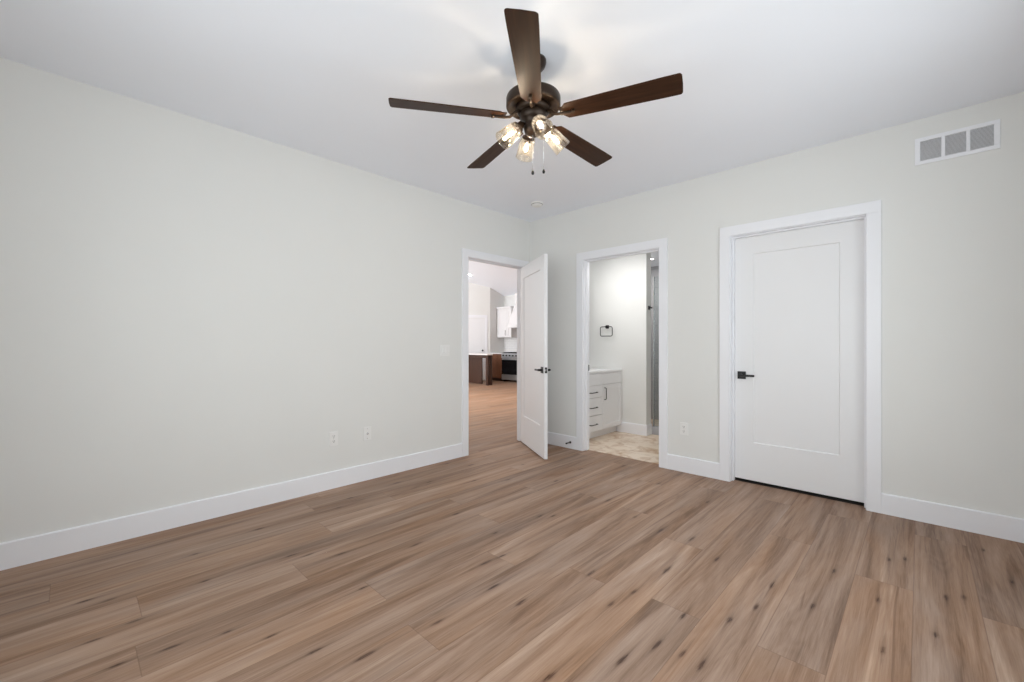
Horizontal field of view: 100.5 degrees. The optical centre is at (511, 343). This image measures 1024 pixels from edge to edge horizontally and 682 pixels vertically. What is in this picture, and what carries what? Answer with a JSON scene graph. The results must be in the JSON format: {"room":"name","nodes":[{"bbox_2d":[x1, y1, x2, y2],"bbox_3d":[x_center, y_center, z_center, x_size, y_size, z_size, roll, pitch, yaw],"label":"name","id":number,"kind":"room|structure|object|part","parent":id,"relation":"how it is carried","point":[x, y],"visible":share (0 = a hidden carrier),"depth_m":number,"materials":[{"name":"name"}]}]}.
{"room":"empty bedroom","nodes":[
{"label":"empty bedroom","id":0,"kind":"room"},
{"bbox_2d":[0,57,529,542],"bbox_3d":[0.754,-0.941,5.981,0.098,4.300,10.965,0,0,44],"label":"wall","id":1,"kind":"structure","parent":0,"point":[191,308],"depth_m":2.89,"materials":[{"name":"paint"}]},
{"bbox_2d":[0,443,461,570],"bbox_3d":[-1.728,1.137,3.312,0.014,0.144,3.447,0,0,44],"label":"baseboard","id":2,"kind":"structure","parent":1,"relation":"attached to","point":[23,551],"depth_m":2.86,"materials":[{"name":"paint"}]},
{"bbox_2d":[329,431,337,446],"bbox_3d":[-1.493,0.796,3.561,0.009,0.118,0.074,0,0,44],"label":"wall outlet","id":3,"kind":"object","parent":1,"relation":"attached to","point":[333,436],"visible":1,"depth_m":3.56,"materials":[{"name":"white plastic"}]},
{"bbox_2d":[363,426,370,440],"bbox_3d":[-1.282,0.797,3.775,0.018,0.118,0.074,0,0,44],"label":"outlet","id":4,"kind":"object","parent":1,"relation":"attached to","point":[366,430],"visible":1,"depth_m":3.77,"materials":[{"name":"white plastic"}]},
{"bbox_2d":[462,248,528,456],"bbox_3d":[-0.207,0.088,4.979,0.134,2.242,1.081,0,0,44],"label":"trim","id":5,"kind":"structure","parent":1,"relation":"attached to","point":[467,254],"depth_m":4.61,"materials":[{"name":"paint"}]},
{"bbox_2d":[520,254,550,458],"bbox_3d":[0.244,0.133,4.830,0.145,2.129,0.892,0,0,-14],"label":"door","id":6,"kind":"structure","parent":1,"relation":"in","point":[534,369],"depth_m":4.74,"materials":[{"name":"paint"}]},
{"bbox_2d":[469,282,489,353],"bbox_3d":[-1.872,-0.619,14.049,2.300,3.657,0.100,0,0,-1],"label":"wall","id":7,"kind":"structure","parent":0,"point":[479,295],"depth_m":14.02,"materials":[{"name":"paint"}]},
{"bbox_2d":[469,318,484,379],"bbox_3d":[-1.270,0.179,13.972,0.755,2.035,0.078,0,0,-1],"label":"door","id":8,"kind":"structure","parent":7,"relation":"in","point":[476,325],"depth_m":14.00,"materials":[{"name":"paint"}]},
{"bbox_2d":[469,315,487,379],"bbox_3d":[-1.271,0.134,14.002,0.930,2.150,0.018,0,0,-1],"label":"trim","id":9,"kind":"structure","parent":7,"relation":"attached to","point":[470,316],"depth_m":14.00,"materials":[{"name":"paint"}]},
{"bbox_2d":[469,260,516,295],"bbox_3d":[-0.068,-2.327,11.699,9.000,1.482,3.950,0,0,44],"label":"ceiling","id":10,"kind":"structure","parent":0,"point":[503,280],"depth_m":13.11,"materials":[{"name":"paint"}]},
{"bbox_2d":[490,288,503,352],"bbox_3d":[-0.532,-0.334,14.293,0.100,3.087,0.648,0,0,44],"label":"wall","id":11,"kind":"structure","parent":0,"point":[496,299],"depth_m":14.17,"materials":[{"name":"paint"}]},
{"bbox_2d":[504,295,514,305],"bbox_3d":[1.265,-0.241,13.087,9.002,2.900,0.100,0,0,44],"label":"wall","id":12,"kind":"structure","parent":0,"point":[509,300],"depth_m":14.31,"materials":[{"name":"paint"}]},
{"bbox_2d":[496,306,516,337],"bbox_3d":[-0.160,-0.714,14.113,0.675,1.015,0.376,0,0,44],"label":"upper cabinet","id":13,"kind":"object","parent":12,"relation":"attached to","point":[504,313],"visible":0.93,"depth_m":14.00,"materials":[{"name":"white paint"}]},
{"bbox_3d":[-0.327,-0.676,14.075,0.439,0.930,0.019,0,0,44],"label":"cabinet door","id":14,"kind":"part","parent":13,"relation":"part of","materials":[{"name":"white paint"}]},
{"bbox_3d":[-0.157,-1.186,14.117,0.675,0.070,0.367,0,0,44],"label":"crown moulding","id":15,"kind":"part","parent":13,"relation":"part of","materials":[{"name":"white paint"}]},
{"bbox_3d":[-0.092,-0.676,13.849,0.204,0.930,0.019,0,0,44],"label":"cabinet door","id":16,"kind":"part","parent":13,"relation":"part of","materials":[{"name":"white paint"}]},
{"bbox_2d":[504,337,516,351],"bbox_3d":[0.765,-0.122,13.492,2.880,0.838,0.008,0,0,44],"label":"backsplash","id":17,"kind":"structure","parent":12,"relation":"attached to","point":[510,344],"depth_m":14.27,"materials":[{"name":"white tile"}]},
{"bbox_2d":[507,293,516,327],"bbox_3d":[0.366,-1.060,13.495,0.920,1.122,0.540,0,0,44],"label":"range hood","id":18,"kind":"object","parent":12,"relation":"attached to","point":[513,319],"visible":0.24,"depth_m":13.55,"materials":[{"name":"white paint"}]},
{"bbox_2d":[0,380,1023,681],"bbox_3d":[-0.950,1.209,7.695,13.070,0.001,10.850,0,0,44],"label":"floor","id":19,"kind":"structure","parent":0,"point":[502,561],"depth_m":2.08,"materials":[{"name":"brown wood"}]},
{"bbox_2d":[469,353,492,385],"bbox_3d":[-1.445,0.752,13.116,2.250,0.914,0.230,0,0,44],"label":"kitchen island","id":20,"kind":"object","parent":19,"relation":"on","point":[475,359],"visible":0.55,"depth_m":12.67,"materials":[{"name":"brown wood"}]},
{"bbox_3d":[-1.525,0.761,13.235,1.770,0.856,0.040,0,0,44],"label":"panel","id":21,"kind":"part","parent":20,"relation":"part of","materials":[{"name":"brown wood"}]},
{"bbox_2d":[469,353,492,354],"bbox_3d":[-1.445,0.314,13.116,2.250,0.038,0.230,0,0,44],"label":"countertop","id":22,"kind":"structure","parent":20,"relation":"on","point":[469,353],"depth_m":12.61,"materials":[{"name":"white stone"}]},
{"bbox_3d":[-0.711,0.771,12.336,0.084,0.876,0.070,0,0,44],"label":"leg","id":23,"kind":"part","parent":20,"relation":"part of","materials":[{"name":"brown wood"}]},
{"bbox_3d":[-0.628,0.771,12.423,0.084,0.876,0.070,0,0,44],"label":"leg","id":24,"kind":"part","parent":20,"relation":"part of","materials":[{"name":"brown wood"}]},
{"bbox_2d":[492,354,510,380],"bbox_3d":[-0.303,0.771,14.073,0.529,0.876,0.648,0,0,44],"label":"base cabinet","id":25,"kind":"object","parent":19,"relation":"on","point":[496,358],"visible":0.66,"depth_m":13.83,"materials":[{"name":"brown wood"}]},
{"bbox_3d":[-0.519,0.421,13.844,0.515,0.164,0.019,0,0,44],"label":"drawer","id":26,"kind":"part","parent":25,"relation":"part of","materials":[{"name":"brown wood"}]},
{"bbox_3d":[-0.519,0.806,13.844,0.515,0.595,0.019,0,0,44],"label":"cabinet door","id":27,"kind":"part","parent":25,"relation":"part of","materials":[{"name":"brown wood"}]},
{"bbox_2d":[501,352,516,380],"bbox_3d":[0.141,0.740,13.599,0.760,0.938,0.694,0,0,44],"label":"range","id":28,"kind":"object","parent":19,"relation":"on","point":[509,359],"visible":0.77,"depth_m":13.40,"materials":[{"name":"silver metal"}]},
{"bbox_3d":[-0.055,0.384,13.396,0.760,0.160,0.042,0,0,44],"label":"control panel","id":29,"kind":"part","parent":28,"relation":"part of","materials":[{"name":"silver metal"}]},
{"bbox_3d":[-0.051,1.065,13.400,0.752,0.157,0.030,0,0,44],"label":"storage drawer","id":30,"kind":"part","parent":28,"relation":"part of","materials":[{"name":"silver metal"}]},
{"bbox_2d":[0,0,1023,221],"bbox_3d":[0.159,-1.591,2.267,4.185,0.120,4.780,0,0,44],"label":"ceiling","id":31,"kind":"structure","parent":0,"point":[763,79],"depth_m":2.40,"materials":[{"name":"paint"}]},
{"bbox_2d":[388,8,682,174],"bbox_3d":[0.153,-1.217,2.348,1.499,0.628,1.432,0,0,44],"label":"ceiling fan","id":32,"kind":"object","parent":31,"relation":"hanging from","point":[532,101],"visible":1,"depth_m":2.17,"materials":[{"name":"brown wood"}]},
{"bbox_3d":[-0.335,-1.221,2.213,0.589,0.006,0.131,0,12,-12],"label":"blade","id":33,"kind":"part","parent":32,"relation":"part of","materials":[{"name":"brown wood"}]},
{"bbox_3d":[-0.112,-1.221,2.705,0.131,0.006,0.589,-14,7,-29],"label":"blade","id":34,"kind":"part","parent":32,"relation":"part of","materials":[{"name":"brown wood"}]},
{"bbox_2d":[512,121,524,134],"bbox_3d":[0.031,-1.161,2.286,0.066,0.066,0.066,0,0,44],"label":"socket","id":35,"kind":"object","parent":32,"relation":"attached to","point":[517,128],"depth_m":2.27,"materials":[{"name":"brown metal"}]},
{"bbox_3d":[0.065,-1.221,1.849,0.131,0.006,0.589,12,1,6],"label":"blade","id":36,"kind":"part","parent":32,"relation":"part of","materials":[{"name":"brown wood"}]},
{"bbox_2d":[522,135,534,142],"bbox_3d":[0.095,-1.161,2.390,0.066,0.066,0.066,0,0,44],"label":"socket","id":37,"kind":"object","parent":32,"relation":"attached to","point":[527,139],"depth_m":2.37,"materials":[{"name":"brown metal"}]},
{"bbox_2d":[532,115,544,128],"bbox_3d":[0.135,-1.161,2.222,0.066,0.066,0.066,0,0,44],"label":"socket","id":38,"kind":"object","parent":32,"relation":"attached to","point":[535,118],"depth_m":2.21,"materials":[{"name":"metal"}]},
{"bbox_2d":[542,125,553,137],"bbox_3d":[0.199,-1.161,2.326,0.066,0.066,0.066,0,0,44],"label":"socket","id":39,"kind":"object","parent":32,"relation":"attached to","point":[548,131],"depth_m":2.31,"materials":[{"name":"brown metal"}]},
{"bbox_3d":[0.424,-1.221,2.646,0.131,0.006,0.589,-16,-11,41],"label":"blade","id":40,"kind":"part","parent":32,"relation":"part of","materials":[{"name":"brown wood"}]},
{"bbox_3d":[0.534,-1.221,2.117,0.589,0.006,0.131,0,-12,24],"label":"blade","id":41,"kind":"part","parent":32,"relation":"part of","materials":[{"name":"brown wood"}]},
{"bbox_2d":[531,201,542,207],"bbox_3d":[0.273,-1.512,4.631,0.132,0.037,0.132,0,0,44],"label":"smoke detector","id":42,"kind":"object","parent":31,"relation":"attached to","point":[536,204],"visible":1,"depth_m":4.59,"materials":[{"name":"white plastic"}]},
{"bbox_2d":[589,253,650,430],"bbox_3d":[1.460,-0.011,5.955,0.957,2.440,0.135,0,0,44],"label":"wall","id":43,"kind":"structure","parent":0,"point":[619,288],"depth_m":5.78,"materials":[{"name":"paint"}]},
{"bbox_2d":[600,325,612,336],"bbox_3d":[1.326,-0.180,5.958,0.201,0.160,0.046,0,0,44],"label":"towel ring","id":44,"kind":"object","parent":43,"relation":"attached to","point":[606,326],"visible":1,"depth_m":5.95,"materials":[{"name":"black metal"}]},
{"bbox_2d":[617,422,646,435],"bbox_3d":[1.605,1.137,5.713,0.441,0.144,0.014,0,0,44],"label":"baseboard","id":45,"kind":"structure","parent":43,"relation":"attached to","point":[633,428],"depth_m":5.69,"materials":[{"name":"paint"}]},
{"bbox_2d":[647,424,651,435],"bbox_3d":[1.810,1.137,5.619,0.014,0.144,0.135,0,0,44],"label":"baseboard","id":46,"kind":"structure","parent":43,"relation":"attached to","point":[649,426],"depth_m":5.61,"materials":[{"name":"paint"}]},
{"bbox_2d":[651,266,658,419],"bbox_3d":[2.658,0.014,6.487,1.950,2.490,0.100,0,0,44],"label":"wall","id":47,"kind":"structure","parent":0,"point":[654,270],"depth_m":6.78,"materials":[{"name":"grey tile"}]},
{"bbox_2d":[651,251,658,266],"bbox_3d":[1.849,-1.281,5.644,1.950,0.100,2.435,0,0,44],"label":"ceiling","id":48,"kind":"structure","parent":0,"point":[655,262],"depth_m":6.22,"materials":[{"name":"paint"}]},
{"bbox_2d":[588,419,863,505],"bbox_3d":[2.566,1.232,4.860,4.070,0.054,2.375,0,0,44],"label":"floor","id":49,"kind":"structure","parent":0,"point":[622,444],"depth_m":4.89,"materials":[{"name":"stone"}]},
{"bbox_2d":[589,368,621,438],"bbox_3d":[0.972,0.776,5.674,0.638,0.858,0.938,0,0,44],"label":"bathroom vanity","id":50,"kind":"object","parent":49,"relation":"on","point":[605,384],"visible":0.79,"depth_m":5.53,"materials":[{"name":"white paint"}]},
{"bbox_3d":[1.004,0.453,5.310,0.019,0.138,0.422,0,0,44],"label":"false drawer","id":51,"kind":"part","parent":50,"relation":"part of","materials":[{"name":"white paint"}]},
{"bbox_3d":[1.004,0.603,5.310,0.019,0.148,0.422,0,0,44],"label":"drawer","id":52,"kind":"part","parent":50,"relation":"part of","materials":[{"name":"white paint"}]},
{"bbox_3d":[1.004,0.790,5.310,0.019,0.218,0.422,0,0,44],"label":"drawer","id":53,"kind":"part","parent":50,"relation":"part of","materials":[{"name":"white paint"}]},
{"bbox_3d":[1.004,1.002,5.310,0.019,0.195,0.422,0,0,44],"label":"drawer","id":54,"kind":"part","parent":50,"relation":"part of","materials":[{"name":"white paint"}]},
{"bbox_2d":[589,368,621,373],"bbox_3d":[0.961,0.363,5.685,0.606,0.032,0.938,0,0,44],"label":"countertop","id":55,"kind":"structure","parent":50,"relation":"on","point":[591,370],"depth_m":5.60,"materials":[{"name":"white stone"}]},
{"bbox_3d":[1.322,0.453,5.643,0.019,0.138,0.488,0,0,44],"label":"false drawer","id":56,"kind":"part","parent":50,"relation":"part of","materials":[{"name":"white paint"}]},
{"bbox_3d":[1.322,0.814,5.643,0.019,0.571,0.488,0,0,44],"label":"cabinet door","id":57,"kind":"part","parent":50,"relation":"part of","materials":[{"name":"white paint"}]},
{"bbox_2d":[652,426,658,434],"bbox_3d":[2.245,1.155,5.365,0.993,0.101,0.100,0,0,44],"label":"shower curb","id":58,"kind":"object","parent":49,"relation":"on","point":[655,429],"depth_m":5.63,"materials":[{"name":"grey tile"}]},
{"bbox_2d":[653,277,654,425],"bbox_3d":[2.237,0.104,5.373,0.955,2.000,0.020,0,0,44],"label":"screen","id":59,"kind":"object","parent":58,"relation":"on","point":[653,277],"visible":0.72,"depth_m":5.69,"materials":[{"name":"clear glass"}]},
{"bbox_2d":[530,92,1023,518],"bbox_3d":[1.773,-0.161,3.950,4.185,2.740,0.115,0,0,44],"label":"wall","id":60,"kind":"structure","parent":0,"point":[953,228],"depth_m":2.95,"materials":[{"name":"paint"}]},
{"bbox_2d":[548,432,575,449],"bbox_3d":[0.479,1.137,5.102,0.722,0.144,0.014,0,0,44],"label":"baseboard","id":61,"kind":"structure","parent":60,"relation":"attached to","point":[556,439],"depth_m":5.00,"materials":[{"name":"paint"}]},
{"bbox_2d":[576,238,667,468],"bbox_3d":[1.167,0.088,4.532,1.076,2.242,0.151,0,0,44],"label":"trim","id":62,"kind":"structure","parent":60,"relation":"attached to","point":[583,259],"depth_m":4.79,"materials":[{"name":"paint"}]},
{"bbox_2d":[680,422,687,435],"bbox_3d":[1.621,0.803,4.010,0.074,0.118,0.009,0,0,44],"label":"wall outlet","id":63,"kind":"object","parent":60,"relation":"attached to","point":[683,426],"visible":1,"depth_m":4.01,"materials":[{"name":"white plastic"}]},
{"bbox_2d":[667,454,719,479],"bbox_3d":[1.677,1.137,3.953,0.479,0.144,0.014,0,0,44],"label":"baseboard","id":64,"kind":"structure","parent":60,"relation":"attached to","point":[699,467],"depth_m":3.94,"materials":[{"name":"paint"}]},
{"bbox_2d":[735,219,863,502],"bbox_3d":[2.296,0.124,3.466,0.905,2.121,0.090,0,0,44],"label":"door","id":65,"kind":"structure","parent":60,"relation":"in","point":[799,294],"depth_m":3.45,"materials":[{"name":"paint"}]},
{"bbox_3d":[2.019,0.276,3.740,0.066,0.066,0.009,0,0,44],"label":"handle","id":66,"kind":"part","parent":65,"relation":"part of","materials":[{"name":"black metal"}]},
{"bbox_3d":[2.035,0.276,3.686,0.122,0.024,0.046,0,0,44],"label":"lever","id":67,"kind":"part","parent":65,"relation":"part of","materials":[{"name":"black metal"}]},
{"bbox_2d":[720,200,881,512],"bbox_3d":[2.287,0.088,3.458,1.103,2.242,0.151,0,0,44],"label":"trim","id":68,"kind":"structure","parent":60,"relation":"attached to","point":[871,212],"depth_m":3.15,"materials":[{"name":"paint"}]},
{"bbox_2d":[881,493,1023,542],"bbox_3d":[2.895,1.137,2.785,0.722,0.144,0.014,0,0,44],"label":"baseboard","id":69,"kind":"structure","parent":60,"relation":"attached to","point":[970,520],"depth_m":2.78,"materials":[{"name":"paint"}]},
{"bbox_2d":[915,119,999,165],"bbox_3d":[2.901,-1.309,2.784,0.387,0.182,0.008,0,0,44],"label":"air vent","id":70,"kind":"object","parent":60,"relation":"in","point":[982,137],"visible":1,"depth_m":2.77,"materials":[{"name":"paint"}]},
{"bbox_3d":[2.817,-1.309,2.864,0.101,0.127,0.006,0,0,44],"label":"louvre panel","id":71,"kind":"part","parent":70,"relation":"part of","materials":[{"name":"paint"}]},
{"bbox_3d":[2.901,-1.309,2.783,0.095,0.127,0.006,0,0,44],"label":"louvre panel","id":72,"kind":"part","parent":70,"relation":"part of","materials":[{"name":"paint"}]},
{"bbox_3d":[2.985,-1.309,2.703,0.101,0.127,0.006,0,0,44],"label":"louvre panel","id":73,"kind":"part","parent":70,"relation":"part of","materials":[{"name":"paint"}]}
]}

